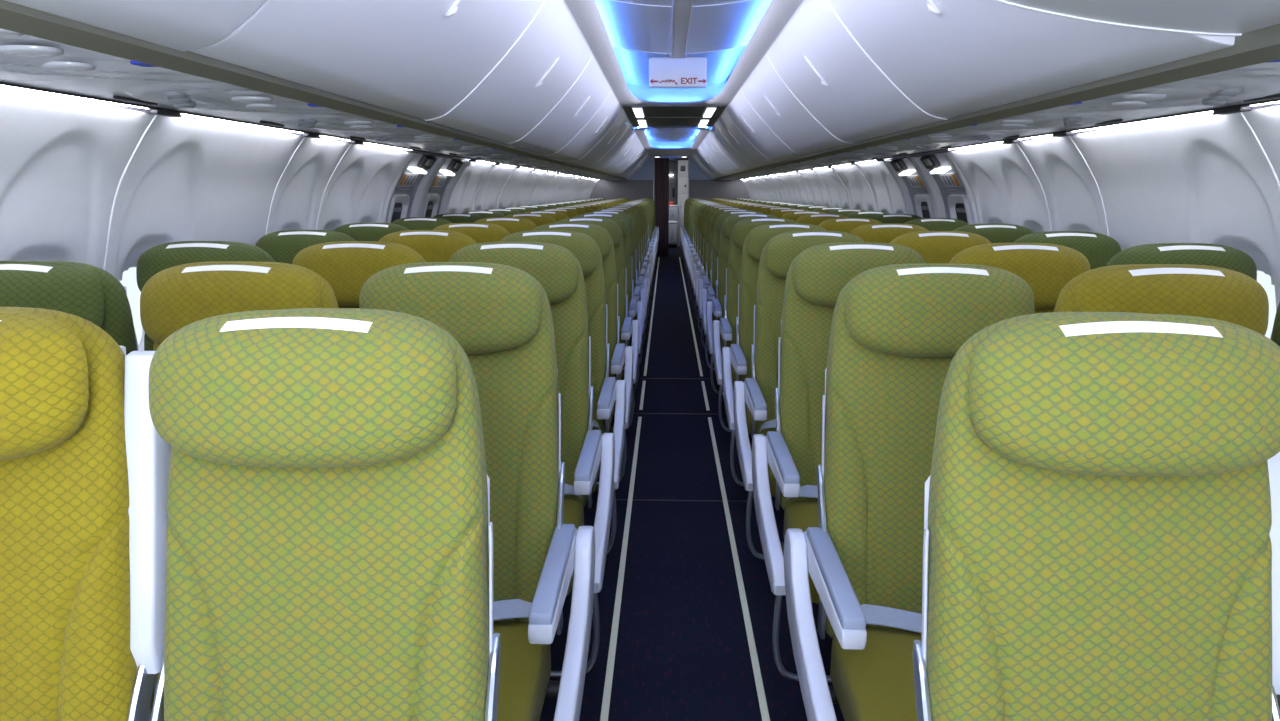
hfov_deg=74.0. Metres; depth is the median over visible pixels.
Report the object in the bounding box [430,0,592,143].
bin
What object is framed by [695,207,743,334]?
passenger seat
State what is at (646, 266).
passenger seat
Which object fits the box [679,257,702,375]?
strip
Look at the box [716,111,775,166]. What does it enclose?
bin
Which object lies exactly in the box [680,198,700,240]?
passenger seat
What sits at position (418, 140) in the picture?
light
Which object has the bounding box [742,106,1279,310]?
wall
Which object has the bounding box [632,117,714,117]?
trim
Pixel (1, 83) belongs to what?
trim
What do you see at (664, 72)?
exit sign
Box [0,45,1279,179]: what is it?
ceiling
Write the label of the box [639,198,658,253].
passenger seat
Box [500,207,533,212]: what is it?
passenger seat
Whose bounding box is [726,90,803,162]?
bin
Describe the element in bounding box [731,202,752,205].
passenger seat
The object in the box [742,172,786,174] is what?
panel
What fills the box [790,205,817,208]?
passenger seat
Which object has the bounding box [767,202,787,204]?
passenger seat
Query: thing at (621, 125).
bin
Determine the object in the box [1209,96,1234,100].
air vent
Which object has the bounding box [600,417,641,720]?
strip
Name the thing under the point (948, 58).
bin
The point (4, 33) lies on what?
light
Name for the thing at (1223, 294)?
passenger seat
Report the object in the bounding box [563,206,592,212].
passenger seat
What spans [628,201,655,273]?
passenger seat
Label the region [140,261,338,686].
passenger seat
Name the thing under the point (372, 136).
panel
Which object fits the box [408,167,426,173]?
lamp
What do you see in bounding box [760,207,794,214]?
passenger seat
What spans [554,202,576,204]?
passenger seat
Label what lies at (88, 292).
passenger seat
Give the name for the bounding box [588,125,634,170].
bin
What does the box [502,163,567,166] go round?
panel
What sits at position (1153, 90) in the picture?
light
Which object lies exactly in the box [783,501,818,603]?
seat cushion
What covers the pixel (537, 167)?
panel
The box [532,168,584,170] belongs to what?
panel
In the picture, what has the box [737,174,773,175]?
panel
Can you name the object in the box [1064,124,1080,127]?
air vent
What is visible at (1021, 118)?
light
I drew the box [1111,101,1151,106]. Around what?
light
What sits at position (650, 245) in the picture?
passenger seat
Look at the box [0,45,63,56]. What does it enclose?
light
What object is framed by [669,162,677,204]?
service door
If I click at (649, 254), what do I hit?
passenger seat
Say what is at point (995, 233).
passenger seat
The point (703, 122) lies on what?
recessed light
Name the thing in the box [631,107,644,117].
recessed light
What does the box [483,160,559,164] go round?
panel
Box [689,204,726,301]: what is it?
passenger seat
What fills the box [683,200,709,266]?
passenger seat
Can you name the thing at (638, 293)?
passenger seat
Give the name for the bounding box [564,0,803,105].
trim
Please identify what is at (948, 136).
light
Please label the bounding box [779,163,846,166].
panel
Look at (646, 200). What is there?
passenger seat
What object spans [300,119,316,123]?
air vent
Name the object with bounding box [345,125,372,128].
light
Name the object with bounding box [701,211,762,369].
passenger seat
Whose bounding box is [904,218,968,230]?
passenger seat
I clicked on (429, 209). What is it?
window shade
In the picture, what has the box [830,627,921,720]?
seat cushion
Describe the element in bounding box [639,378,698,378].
trim
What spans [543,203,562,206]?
passenger seat
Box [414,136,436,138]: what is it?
light
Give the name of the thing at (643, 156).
bin
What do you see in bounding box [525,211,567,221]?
passenger seat
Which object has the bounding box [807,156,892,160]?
panel
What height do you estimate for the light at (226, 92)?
0.011 m
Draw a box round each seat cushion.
[156,672,159,686]
[493,621,550,720]
[563,499,583,595]
[592,460,600,493]
[608,406,613,429]
[720,334,724,352]
[731,364,735,387]
[745,402,751,433]
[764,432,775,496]
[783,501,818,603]
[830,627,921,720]
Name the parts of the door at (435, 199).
handle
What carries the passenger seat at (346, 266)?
on the floor
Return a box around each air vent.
[162,91,186,98]
[168,99,191,103]
[173,102,194,107]
[298,125,313,128]
[299,121,314,125]
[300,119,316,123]
[383,135,395,138]
[972,134,985,137]
[1063,117,1081,121]
[1064,120,1081,124]
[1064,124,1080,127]
[1202,99,1225,105]
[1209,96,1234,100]
[1216,88,1243,95]
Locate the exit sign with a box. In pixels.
[649,54,706,87]
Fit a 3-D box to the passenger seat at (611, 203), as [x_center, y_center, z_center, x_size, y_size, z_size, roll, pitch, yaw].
[-0.552,-1.849,12.389,0.482,0.926,0.684,0,11,2]
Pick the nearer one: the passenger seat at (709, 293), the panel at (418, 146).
the panel at (418, 146)
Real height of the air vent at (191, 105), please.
0.014 m
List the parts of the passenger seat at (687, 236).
backrest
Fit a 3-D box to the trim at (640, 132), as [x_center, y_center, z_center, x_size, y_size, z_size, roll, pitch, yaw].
[0.443,-3.114,12.015,0.924,0.026,5.220,0,11,2]
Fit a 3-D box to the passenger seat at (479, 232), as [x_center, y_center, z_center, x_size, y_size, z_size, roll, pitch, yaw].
[-0.808,-0.059,3.983,0.505,1.140,0.684,0,11,2]
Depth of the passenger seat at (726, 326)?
4.91 m
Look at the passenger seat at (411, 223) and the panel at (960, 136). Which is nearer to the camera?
the panel at (960, 136)
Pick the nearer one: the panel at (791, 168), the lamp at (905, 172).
the lamp at (905, 172)
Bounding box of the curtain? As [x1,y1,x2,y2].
[654,157,687,254]
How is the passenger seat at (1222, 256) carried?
on the floor
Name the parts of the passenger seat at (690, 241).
backrest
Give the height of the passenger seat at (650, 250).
1.226 m
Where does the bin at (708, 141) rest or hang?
attached to the ceiling at (2, 88)
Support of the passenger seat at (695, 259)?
on the floor
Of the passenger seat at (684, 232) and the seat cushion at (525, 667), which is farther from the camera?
the passenger seat at (684, 232)
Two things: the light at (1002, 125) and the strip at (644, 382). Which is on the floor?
the strip at (644, 382)
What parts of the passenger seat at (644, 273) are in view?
backrest, panel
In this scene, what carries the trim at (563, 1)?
attached to the wall at (640, 185)
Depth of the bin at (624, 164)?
12.62 m
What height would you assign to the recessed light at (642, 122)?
0.020 m
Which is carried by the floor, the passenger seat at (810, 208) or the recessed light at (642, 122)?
the passenger seat at (810, 208)
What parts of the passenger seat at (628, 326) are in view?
backrest, hinge arm, armrest, panel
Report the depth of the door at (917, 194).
5.90 m
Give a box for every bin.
[5,0,266,51]
[190,0,545,120]
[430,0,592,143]
[509,57,611,155]
[549,91,622,162]
[573,111,629,166]
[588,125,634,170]
[600,134,638,172]
[609,141,642,174]
[616,147,644,176]
[620,152,646,177]
[625,155,648,178]
[691,155,714,178]
[693,152,720,177]
[696,147,725,176]
[699,141,733,174]
[704,134,744,172]
[709,124,756,170]
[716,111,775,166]
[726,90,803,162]
[741,56,848,155]
[766,0,941,143]
[826,0,1234,119]
[993,0,1279,35]
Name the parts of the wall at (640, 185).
panel, panel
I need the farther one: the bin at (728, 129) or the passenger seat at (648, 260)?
the passenger seat at (648, 260)
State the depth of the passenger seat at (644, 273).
8.04 m
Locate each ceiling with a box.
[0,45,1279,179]
[595,0,770,156]
[669,158,687,161]
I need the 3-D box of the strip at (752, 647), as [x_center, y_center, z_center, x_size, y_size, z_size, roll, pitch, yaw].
[0.324,1.020,1.928,0.021,0.004,6.800,0,11,2]
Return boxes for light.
[0,28,22,38]
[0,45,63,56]
[0,85,148,108]
[39,61,94,70]
[183,114,300,132]
[221,91,263,94]
[231,96,271,102]
[242,104,277,108]
[344,121,373,124]
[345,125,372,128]
[347,118,374,120]
[413,139,432,141]
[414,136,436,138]
[417,135,440,136]
[461,146,479,148]
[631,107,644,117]
[637,119,647,126]
[697,119,709,126]
[702,107,716,116]
[883,148,899,149]
[927,134,949,135]
[928,135,951,138]
[931,138,951,140]
[1001,124,1028,127]
[1002,120,1033,123]
[1003,117,1033,119]
[1072,111,1212,131]
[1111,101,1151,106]
[1121,94,1165,99]
[1134,88,1179,92]
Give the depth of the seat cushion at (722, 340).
5.51 m
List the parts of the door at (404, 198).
handle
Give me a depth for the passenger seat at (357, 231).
4.07 m
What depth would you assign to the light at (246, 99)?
2.13 m
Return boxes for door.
[382,153,443,222]
[418,156,468,216]
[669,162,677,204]
[884,156,937,217]
[912,152,977,224]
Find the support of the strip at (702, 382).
on the floor
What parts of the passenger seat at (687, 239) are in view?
backrest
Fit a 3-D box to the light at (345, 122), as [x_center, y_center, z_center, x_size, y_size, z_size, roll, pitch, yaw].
[-0.958,-0.808,2.896,0.100,0.011,0.072,0,11,2]
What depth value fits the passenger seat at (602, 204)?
11.01 m
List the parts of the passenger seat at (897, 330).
panel, hinge arm, edge moulding, armrest, backrest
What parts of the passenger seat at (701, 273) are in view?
panel, backrest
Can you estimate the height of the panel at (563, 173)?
0.045 m
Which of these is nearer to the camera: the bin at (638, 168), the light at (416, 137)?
the light at (416, 137)
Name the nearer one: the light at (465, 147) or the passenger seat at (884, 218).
the light at (465, 147)
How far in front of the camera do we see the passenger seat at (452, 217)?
5.78 m
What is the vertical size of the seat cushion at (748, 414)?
0.124 m
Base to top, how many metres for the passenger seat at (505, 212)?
1.226 m
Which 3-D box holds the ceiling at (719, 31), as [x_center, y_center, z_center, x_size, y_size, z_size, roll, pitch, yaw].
[0.314,-2.400,7.928,0.924,0.223,20.300,0,11,2]
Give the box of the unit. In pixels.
[677,160,687,245]
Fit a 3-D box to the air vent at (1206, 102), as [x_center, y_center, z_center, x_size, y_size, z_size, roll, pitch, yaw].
[1.448,-0.651,2.143,0.052,0.014,0.051,0,11,2]
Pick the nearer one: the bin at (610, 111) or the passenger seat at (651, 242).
the bin at (610, 111)
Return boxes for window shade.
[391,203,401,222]
[425,201,432,216]
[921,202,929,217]
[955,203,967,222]
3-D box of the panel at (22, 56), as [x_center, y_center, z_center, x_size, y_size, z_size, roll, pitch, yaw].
[-1.111,-0.520,1.403,0.532,0.045,0.760,0,11,2]
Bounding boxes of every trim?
[0,0,626,179]
[0,82,599,179]
[562,0,648,156]
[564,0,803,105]
[616,499,752,501]
[627,106,721,106]
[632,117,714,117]
[634,127,709,149]
[634,413,691,413]
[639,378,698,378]
[691,0,805,156]
[713,24,1279,179]
[740,99,1279,179]
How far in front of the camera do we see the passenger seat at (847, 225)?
4.85 m
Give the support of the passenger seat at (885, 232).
on the floor
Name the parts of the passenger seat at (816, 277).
panel, hinge arm, edge moulding, armrest, backrest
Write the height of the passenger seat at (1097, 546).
1.226 m
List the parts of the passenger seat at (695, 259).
panel, backrest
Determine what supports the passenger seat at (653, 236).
on the floor
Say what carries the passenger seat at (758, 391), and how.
on the floor
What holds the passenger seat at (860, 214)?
on the floor
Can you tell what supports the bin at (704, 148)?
attached to the ceiling at (2, 88)
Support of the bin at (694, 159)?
attached to the wall at (640, 185)
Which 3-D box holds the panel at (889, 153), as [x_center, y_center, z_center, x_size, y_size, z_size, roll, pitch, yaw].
[1.441,-1.294,5.276,0.532,0.045,0.760,0,11,2]
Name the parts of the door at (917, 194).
handle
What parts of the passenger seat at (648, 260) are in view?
backrest, panel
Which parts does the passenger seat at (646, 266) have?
backrest, panel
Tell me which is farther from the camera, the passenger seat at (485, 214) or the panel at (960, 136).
the passenger seat at (485, 214)
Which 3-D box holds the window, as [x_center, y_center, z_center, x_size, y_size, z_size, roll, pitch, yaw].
[-1.667,-0.159,2.790,0.089,0.359,0.274,0,11,2]
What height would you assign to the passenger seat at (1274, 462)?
1.140 m
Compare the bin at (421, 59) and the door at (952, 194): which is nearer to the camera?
the bin at (421, 59)
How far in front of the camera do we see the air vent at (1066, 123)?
2.77 m
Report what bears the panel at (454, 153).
attached to the bin at (591, 90)
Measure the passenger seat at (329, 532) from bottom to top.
1.226 m
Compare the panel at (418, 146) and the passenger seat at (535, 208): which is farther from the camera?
the passenger seat at (535, 208)
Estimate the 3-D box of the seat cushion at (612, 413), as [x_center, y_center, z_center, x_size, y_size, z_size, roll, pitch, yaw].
[-0.340,0.219,3.914,0.424,0.124,0.470,0,11,2]
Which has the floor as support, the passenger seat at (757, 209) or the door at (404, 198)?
the passenger seat at (757, 209)
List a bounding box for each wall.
[0,91,597,280]
[590,157,749,199]
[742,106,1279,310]
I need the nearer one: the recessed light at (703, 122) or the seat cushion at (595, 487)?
the seat cushion at (595, 487)
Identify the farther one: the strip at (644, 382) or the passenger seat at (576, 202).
the passenger seat at (576, 202)
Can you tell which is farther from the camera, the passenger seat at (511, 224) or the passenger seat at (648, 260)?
the passenger seat at (648, 260)
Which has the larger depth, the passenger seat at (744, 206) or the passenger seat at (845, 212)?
the passenger seat at (744, 206)
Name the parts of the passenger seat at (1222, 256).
backrest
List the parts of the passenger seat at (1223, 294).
backrest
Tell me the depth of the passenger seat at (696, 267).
8.75 m
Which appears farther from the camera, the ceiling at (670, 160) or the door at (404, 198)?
the ceiling at (670, 160)
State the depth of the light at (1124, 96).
2.06 m
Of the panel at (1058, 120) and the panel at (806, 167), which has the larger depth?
the panel at (806, 167)
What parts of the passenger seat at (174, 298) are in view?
backrest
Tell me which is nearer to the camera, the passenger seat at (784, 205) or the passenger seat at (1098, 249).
the passenger seat at (1098, 249)
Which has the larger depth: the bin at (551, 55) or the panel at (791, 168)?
the panel at (791, 168)
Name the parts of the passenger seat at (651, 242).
backrest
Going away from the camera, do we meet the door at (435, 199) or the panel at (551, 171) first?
the door at (435, 199)
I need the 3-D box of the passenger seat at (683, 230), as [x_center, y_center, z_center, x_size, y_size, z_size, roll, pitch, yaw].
[1.050,-2.436,16.094,0.539,1.226,0.713,0,11,2]
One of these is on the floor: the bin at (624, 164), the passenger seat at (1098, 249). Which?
the passenger seat at (1098, 249)
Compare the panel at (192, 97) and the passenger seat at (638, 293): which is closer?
the panel at (192, 97)
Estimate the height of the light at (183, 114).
0.006 m
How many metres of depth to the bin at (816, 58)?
3.44 m
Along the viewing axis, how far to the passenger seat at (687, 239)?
13.26 m
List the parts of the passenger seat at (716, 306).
panel, hinge arm, armrest, backrest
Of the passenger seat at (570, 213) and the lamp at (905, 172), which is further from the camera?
the passenger seat at (570, 213)
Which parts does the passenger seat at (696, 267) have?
panel, backrest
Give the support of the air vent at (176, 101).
attached to the panel at (192, 97)
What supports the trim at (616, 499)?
on the floor
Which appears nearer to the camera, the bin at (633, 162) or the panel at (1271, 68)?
the panel at (1271, 68)
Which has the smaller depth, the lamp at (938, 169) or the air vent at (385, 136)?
the air vent at (385, 136)
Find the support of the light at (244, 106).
attached to the panel at (192, 97)
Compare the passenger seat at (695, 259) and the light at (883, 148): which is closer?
the light at (883, 148)
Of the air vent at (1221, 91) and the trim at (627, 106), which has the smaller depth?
the air vent at (1221, 91)
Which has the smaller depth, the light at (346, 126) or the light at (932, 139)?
the light at (346, 126)
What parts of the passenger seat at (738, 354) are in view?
panel, hinge arm, edge moulding, armrest, backrest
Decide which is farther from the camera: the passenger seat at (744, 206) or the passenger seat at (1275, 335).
the passenger seat at (744, 206)
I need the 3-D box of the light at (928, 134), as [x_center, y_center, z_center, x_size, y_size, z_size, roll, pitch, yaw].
[1.213,-0.919,3.459,0.100,0.011,0.072,0,11,2]
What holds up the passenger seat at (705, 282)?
on the floor
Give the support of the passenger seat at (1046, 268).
on the floor
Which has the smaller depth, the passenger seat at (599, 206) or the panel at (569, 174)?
the passenger seat at (599, 206)
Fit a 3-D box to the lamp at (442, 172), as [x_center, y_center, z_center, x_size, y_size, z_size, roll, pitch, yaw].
[-1.349,-1.314,5.950,0.052,0.041,0.260,0,11,2]
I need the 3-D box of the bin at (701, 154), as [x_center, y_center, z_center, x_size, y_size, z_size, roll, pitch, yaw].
[1.440,-3.356,14.082,0.977,0.582,1.518,0,11,2]
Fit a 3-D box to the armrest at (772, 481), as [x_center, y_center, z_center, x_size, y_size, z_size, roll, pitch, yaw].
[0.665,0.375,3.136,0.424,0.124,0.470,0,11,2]
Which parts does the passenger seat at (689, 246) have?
panel, backrest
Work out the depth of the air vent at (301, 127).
2.95 m
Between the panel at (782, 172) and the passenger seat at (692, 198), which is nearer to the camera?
the panel at (782, 172)
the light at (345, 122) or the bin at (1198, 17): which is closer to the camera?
the bin at (1198, 17)
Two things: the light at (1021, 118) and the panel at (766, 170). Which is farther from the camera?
the panel at (766, 170)
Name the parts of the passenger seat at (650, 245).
backrest, panel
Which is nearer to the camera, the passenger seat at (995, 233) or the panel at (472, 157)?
the passenger seat at (995, 233)
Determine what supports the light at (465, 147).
attached to the panel at (418, 146)
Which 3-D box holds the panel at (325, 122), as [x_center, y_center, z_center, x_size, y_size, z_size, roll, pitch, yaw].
[-1.064,-0.819,2.897,0.532,0.045,0.760,0,11,2]
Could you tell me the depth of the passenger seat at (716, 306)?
5.76 m
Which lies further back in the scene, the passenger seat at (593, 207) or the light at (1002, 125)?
the passenger seat at (593, 207)
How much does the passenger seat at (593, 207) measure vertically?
0.926 m
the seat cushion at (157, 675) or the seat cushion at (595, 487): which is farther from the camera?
the seat cushion at (595, 487)
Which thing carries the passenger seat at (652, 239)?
on the floor
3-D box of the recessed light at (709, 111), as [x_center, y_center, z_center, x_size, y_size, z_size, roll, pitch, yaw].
[0.618,-2.218,7.597,0.096,0.020,0.880,0,11,2]
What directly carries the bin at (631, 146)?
attached to the ceiling at (2, 88)
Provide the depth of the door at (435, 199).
6.01 m
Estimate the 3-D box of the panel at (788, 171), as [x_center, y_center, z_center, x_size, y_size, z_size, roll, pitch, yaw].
[1.607,-2.339,10.503,0.532,0.045,0.760,0,11,2]
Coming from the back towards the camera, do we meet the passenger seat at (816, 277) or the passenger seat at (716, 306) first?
the passenger seat at (716, 306)
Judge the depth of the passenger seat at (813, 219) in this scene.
5.71 m
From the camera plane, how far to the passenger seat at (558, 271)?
2.58 m
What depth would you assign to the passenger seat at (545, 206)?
9.53 m
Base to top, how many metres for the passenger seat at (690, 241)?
1.226 m
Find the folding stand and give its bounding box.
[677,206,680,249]
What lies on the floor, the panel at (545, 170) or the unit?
the unit
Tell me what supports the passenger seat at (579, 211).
on the floor
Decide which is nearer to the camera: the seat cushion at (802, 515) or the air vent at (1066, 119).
the seat cushion at (802, 515)
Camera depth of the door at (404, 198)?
5.28 m
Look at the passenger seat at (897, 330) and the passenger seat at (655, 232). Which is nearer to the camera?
the passenger seat at (897, 330)
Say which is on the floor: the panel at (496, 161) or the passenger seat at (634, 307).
the passenger seat at (634, 307)
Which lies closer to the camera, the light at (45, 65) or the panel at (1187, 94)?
the light at (45, 65)
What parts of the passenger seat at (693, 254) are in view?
panel, backrest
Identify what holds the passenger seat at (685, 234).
on the floor
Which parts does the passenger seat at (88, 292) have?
backrest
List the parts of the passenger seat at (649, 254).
backrest, panel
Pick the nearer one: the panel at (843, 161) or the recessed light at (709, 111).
the panel at (843, 161)
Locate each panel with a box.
[0,28,222,82]
[0,80,354,114]
[196,113,428,132]
[300,130,477,144]
[379,143,510,152]
[428,151,530,157]
[459,156,547,161]
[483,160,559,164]
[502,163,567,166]
[520,166,576,168]
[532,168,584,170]
[545,170,588,171]
[551,171,592,172]
[563,173,600,174]
[569,174,604,175]
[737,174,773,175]
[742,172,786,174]
[751,171,793,172]
[756,170,799,171]
[760,168,812,170]
[770,166,826,168]
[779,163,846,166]
[793,160,866,163]
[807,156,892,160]
[821,150,932,157]
[849,142,986,151]
[886,129,1072,143]
[942,110,1199,131]
[1026,77,1279,113]
[1190,59,1279,78]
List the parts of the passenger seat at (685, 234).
backrest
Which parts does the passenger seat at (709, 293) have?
panel, armrest, backrest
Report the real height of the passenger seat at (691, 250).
1.226 m
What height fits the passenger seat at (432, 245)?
1.140 m
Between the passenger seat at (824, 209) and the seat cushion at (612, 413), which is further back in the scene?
the passenger seat at (824, 209)
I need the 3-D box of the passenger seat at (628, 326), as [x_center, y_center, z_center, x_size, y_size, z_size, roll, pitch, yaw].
[-0.283,-0.181,4.815,0.538,1.226,0.712,0,11,2]
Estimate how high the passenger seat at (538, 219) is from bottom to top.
0.926 m
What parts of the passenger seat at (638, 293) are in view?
backrest, armrest, panel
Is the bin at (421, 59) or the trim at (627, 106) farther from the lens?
the trim at (627, 106)
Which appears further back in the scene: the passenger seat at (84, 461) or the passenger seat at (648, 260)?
the passenger seat at (648, 260)
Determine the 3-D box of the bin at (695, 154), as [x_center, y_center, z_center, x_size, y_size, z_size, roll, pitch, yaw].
[1.487,-3.654,15.575,0.977,0.582,1.518,0,11,2]
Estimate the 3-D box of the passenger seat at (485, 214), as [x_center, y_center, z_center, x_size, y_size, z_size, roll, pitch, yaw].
[-1.225,-0.510,6.459,0.482,1.226,0.684,0,11,2]
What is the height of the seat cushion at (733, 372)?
0.124 m
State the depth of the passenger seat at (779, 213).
7.21 m
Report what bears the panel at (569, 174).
attached to the bin at (624, 164)
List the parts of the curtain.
rail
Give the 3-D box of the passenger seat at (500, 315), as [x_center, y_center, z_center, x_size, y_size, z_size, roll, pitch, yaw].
[-0.381,0.438,1.722,0.538,1.226,0.712,0,11,2]
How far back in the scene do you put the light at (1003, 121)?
2.80 m
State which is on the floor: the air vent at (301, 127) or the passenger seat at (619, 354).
the passenger seat at (619, 354)
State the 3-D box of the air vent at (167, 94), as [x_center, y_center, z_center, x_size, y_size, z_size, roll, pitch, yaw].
[-1.093,-0.623,1.997,0.052,0.014,0.051,0,11,2]
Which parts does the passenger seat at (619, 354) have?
backrest, edge moulding, armrest, hinge arm, panel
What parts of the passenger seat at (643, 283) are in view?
backrest, panel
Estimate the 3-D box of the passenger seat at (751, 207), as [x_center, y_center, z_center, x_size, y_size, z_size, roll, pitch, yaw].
[1.348,-1.239,9.341,0.482,0.926,0.684,0,11,2]
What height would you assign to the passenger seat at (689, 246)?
1.226 m
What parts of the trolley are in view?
door, door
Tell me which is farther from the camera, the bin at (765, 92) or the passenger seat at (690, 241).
the passenger seat at (690, 241)
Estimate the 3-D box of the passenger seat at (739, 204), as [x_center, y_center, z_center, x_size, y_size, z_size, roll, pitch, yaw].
[1.396,-1.537,10.835,0.482,0.926,0.684,0,11,2]
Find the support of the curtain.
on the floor
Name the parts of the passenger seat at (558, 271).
backrest, armrest, edge moulding, hinge arm, panel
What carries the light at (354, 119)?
attached to the panel at (325, 122)
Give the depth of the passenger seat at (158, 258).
2.58 m
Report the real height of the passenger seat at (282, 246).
1.226 m
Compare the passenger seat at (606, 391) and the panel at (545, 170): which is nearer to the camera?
the passenger seat at (606, 391)
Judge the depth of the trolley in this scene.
20.73 m
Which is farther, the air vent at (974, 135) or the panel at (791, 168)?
the panel at (791, 168)
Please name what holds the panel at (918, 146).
attached to the bin at (765, 92)
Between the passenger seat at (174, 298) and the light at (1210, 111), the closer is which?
the passenger seat at (174, 298)
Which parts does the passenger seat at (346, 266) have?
backrest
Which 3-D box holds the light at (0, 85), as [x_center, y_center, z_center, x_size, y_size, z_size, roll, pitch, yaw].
[-1.368,-0.611,1.916,0.007,0.006,0.860,0,11,2]
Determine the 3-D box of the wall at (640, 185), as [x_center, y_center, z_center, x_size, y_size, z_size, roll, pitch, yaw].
[0.629,-3.376,18.053,3.540,2.300,0.090,0,11,2]
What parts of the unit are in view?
compartment door, compartment door, compartment door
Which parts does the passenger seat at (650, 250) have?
backrest, panel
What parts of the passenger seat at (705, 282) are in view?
panel, backrest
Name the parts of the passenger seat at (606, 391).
backrest, edge moulding, armrest, hinge arm, panel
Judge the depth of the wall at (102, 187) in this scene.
2.70 m
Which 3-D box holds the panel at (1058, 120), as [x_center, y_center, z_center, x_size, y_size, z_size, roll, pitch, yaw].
[1.363,-0.803,2.823,0.532,0.045,0.760,0,11,2]
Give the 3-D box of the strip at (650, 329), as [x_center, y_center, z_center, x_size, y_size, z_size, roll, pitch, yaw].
[0.220,-1.031,12.183,0.021,0.004,11.700,0,11,2]
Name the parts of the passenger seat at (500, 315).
backrest, armrest, edge moulding, hinge arm, panel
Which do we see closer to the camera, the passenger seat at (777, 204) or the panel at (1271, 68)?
the panel at (1271, 68)
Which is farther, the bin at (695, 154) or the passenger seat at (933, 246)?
the bin at (695, 154)
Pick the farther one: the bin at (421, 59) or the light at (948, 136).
the light at (948, 136)
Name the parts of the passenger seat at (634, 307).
backrest, armrest, panel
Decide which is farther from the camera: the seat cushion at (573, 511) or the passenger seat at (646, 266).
the passenger seat at (646, 266)
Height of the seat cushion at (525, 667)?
0.124 m
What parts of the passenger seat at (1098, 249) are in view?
backrest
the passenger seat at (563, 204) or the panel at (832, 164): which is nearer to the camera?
the panel at (832, 164)
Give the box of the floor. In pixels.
[540,244,844,720]
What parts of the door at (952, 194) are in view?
handle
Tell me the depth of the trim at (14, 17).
1.58 m
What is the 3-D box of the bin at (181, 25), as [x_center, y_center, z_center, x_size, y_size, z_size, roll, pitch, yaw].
[-0.851,-0.675,0.696,0.978,0.574,1.518,0,11,2]
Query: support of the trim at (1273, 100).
attached to the wall at (1215, 178)
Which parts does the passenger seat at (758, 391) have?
panel, hinge arm, edge moulding, armrest, backrest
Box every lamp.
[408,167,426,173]
[439,169,454,175]
[898,169,915,175]
[930,166,950,173]
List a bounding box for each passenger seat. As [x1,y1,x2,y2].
[0,261,138,354]
[0,307,171,720]
[136,241,274,350]
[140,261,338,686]
[148,308,500,720]
[255,230,355,263]
[292,241,425,307]
[333,223,408,240]
[359,262,594,720]
[378,230,476,261]
[392,217,451,229]
[433,223,509,242]
[434,213,483,222]
[449,242,614,676]
[463,211,504,217]
[474,217,536,233]
[483,209,520,215]
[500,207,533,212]
[500,230,625,553]
[504,213,555,226]
[516,206,544,210]
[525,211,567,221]
[527,204,554,208]
[533,223,632,483]
[539,209,577,217]
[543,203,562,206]
[551,207,586,214]
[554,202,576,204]
[555,203,569,205]
[556,217,638,429]
[562,201,581,203]
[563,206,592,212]
[570,204,598,210]
[573,213,642,390]
[583,203,603,208]
[585,211,645,368]
[589,202,611,206]
[594,203,607,207]
[595,201,614,205]
[595,209,647,344]
[602,207,649,329]
[606,206,650,317]
[613,204,651,305]
[617,203,652,293]
[620,203,653,286]
[624,202,654,280]
[627,201,655,241]
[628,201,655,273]
[631,200,656,266]
[635,199,657,248]
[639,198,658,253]
[646,200,656,259]
[680,198,699,253]
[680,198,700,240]
[681,199,691,257]
[682,199,704,263]
[682,200,694,261]
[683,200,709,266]
[684,201,698,270]
[685,201,713,281]
[686,202,717,287]
[688,203,721,293]
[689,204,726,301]
[691,205,730,310]
[693,206,734,321]
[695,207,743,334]
[698,209,751,350]
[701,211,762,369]
[706,214,777,394]
[712,218,796,431]
[722,223,825,485]
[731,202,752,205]
[733,231,863,559]
[735,203,759,207]
[740,204,766,208]
[745,205,773,209]
[752,206,781,211]
[752,242,924,681]
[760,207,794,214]
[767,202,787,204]
[770,209,808,217]
[774,203,796,205]
[781,211,826,220]
[782,204,806,207]
[784,263,1034,720]
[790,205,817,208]
[796,214,848,225]
[801,206,828,210]
[813,207,845,212]
[818,218,882,232]
[827,209,864,215]
[846,211,889,218]
[850,223,928,242]
[870,214,920,223]
[890,231,990,263]
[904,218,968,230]
[913,312,1279,720]
[948,243,1090,313]
[953,224,1033,242]
[1013,231,1120,269]
[1054,264,1268,335]
[1106,243,1256,280]
[1267,452,1279,708]
[1270,296,1279,345]
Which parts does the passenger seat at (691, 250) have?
panel, backrest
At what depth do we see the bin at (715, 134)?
9.56 m
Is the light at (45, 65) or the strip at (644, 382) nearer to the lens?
the light at (45, 65)
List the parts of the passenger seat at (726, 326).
panel, hinge arm, armrest, edge moulding, backrest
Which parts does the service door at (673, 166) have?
door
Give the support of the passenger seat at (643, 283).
on the floor
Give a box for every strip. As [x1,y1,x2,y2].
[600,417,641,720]
[639,381,645,409]
[644,257,659,375]
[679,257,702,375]
[701,381,709,409]
[708,417,769,720]
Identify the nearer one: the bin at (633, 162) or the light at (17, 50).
the light at (17, 50)
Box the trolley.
[669,205,678,247]
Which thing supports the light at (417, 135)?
attached to the panel at (372, 136)

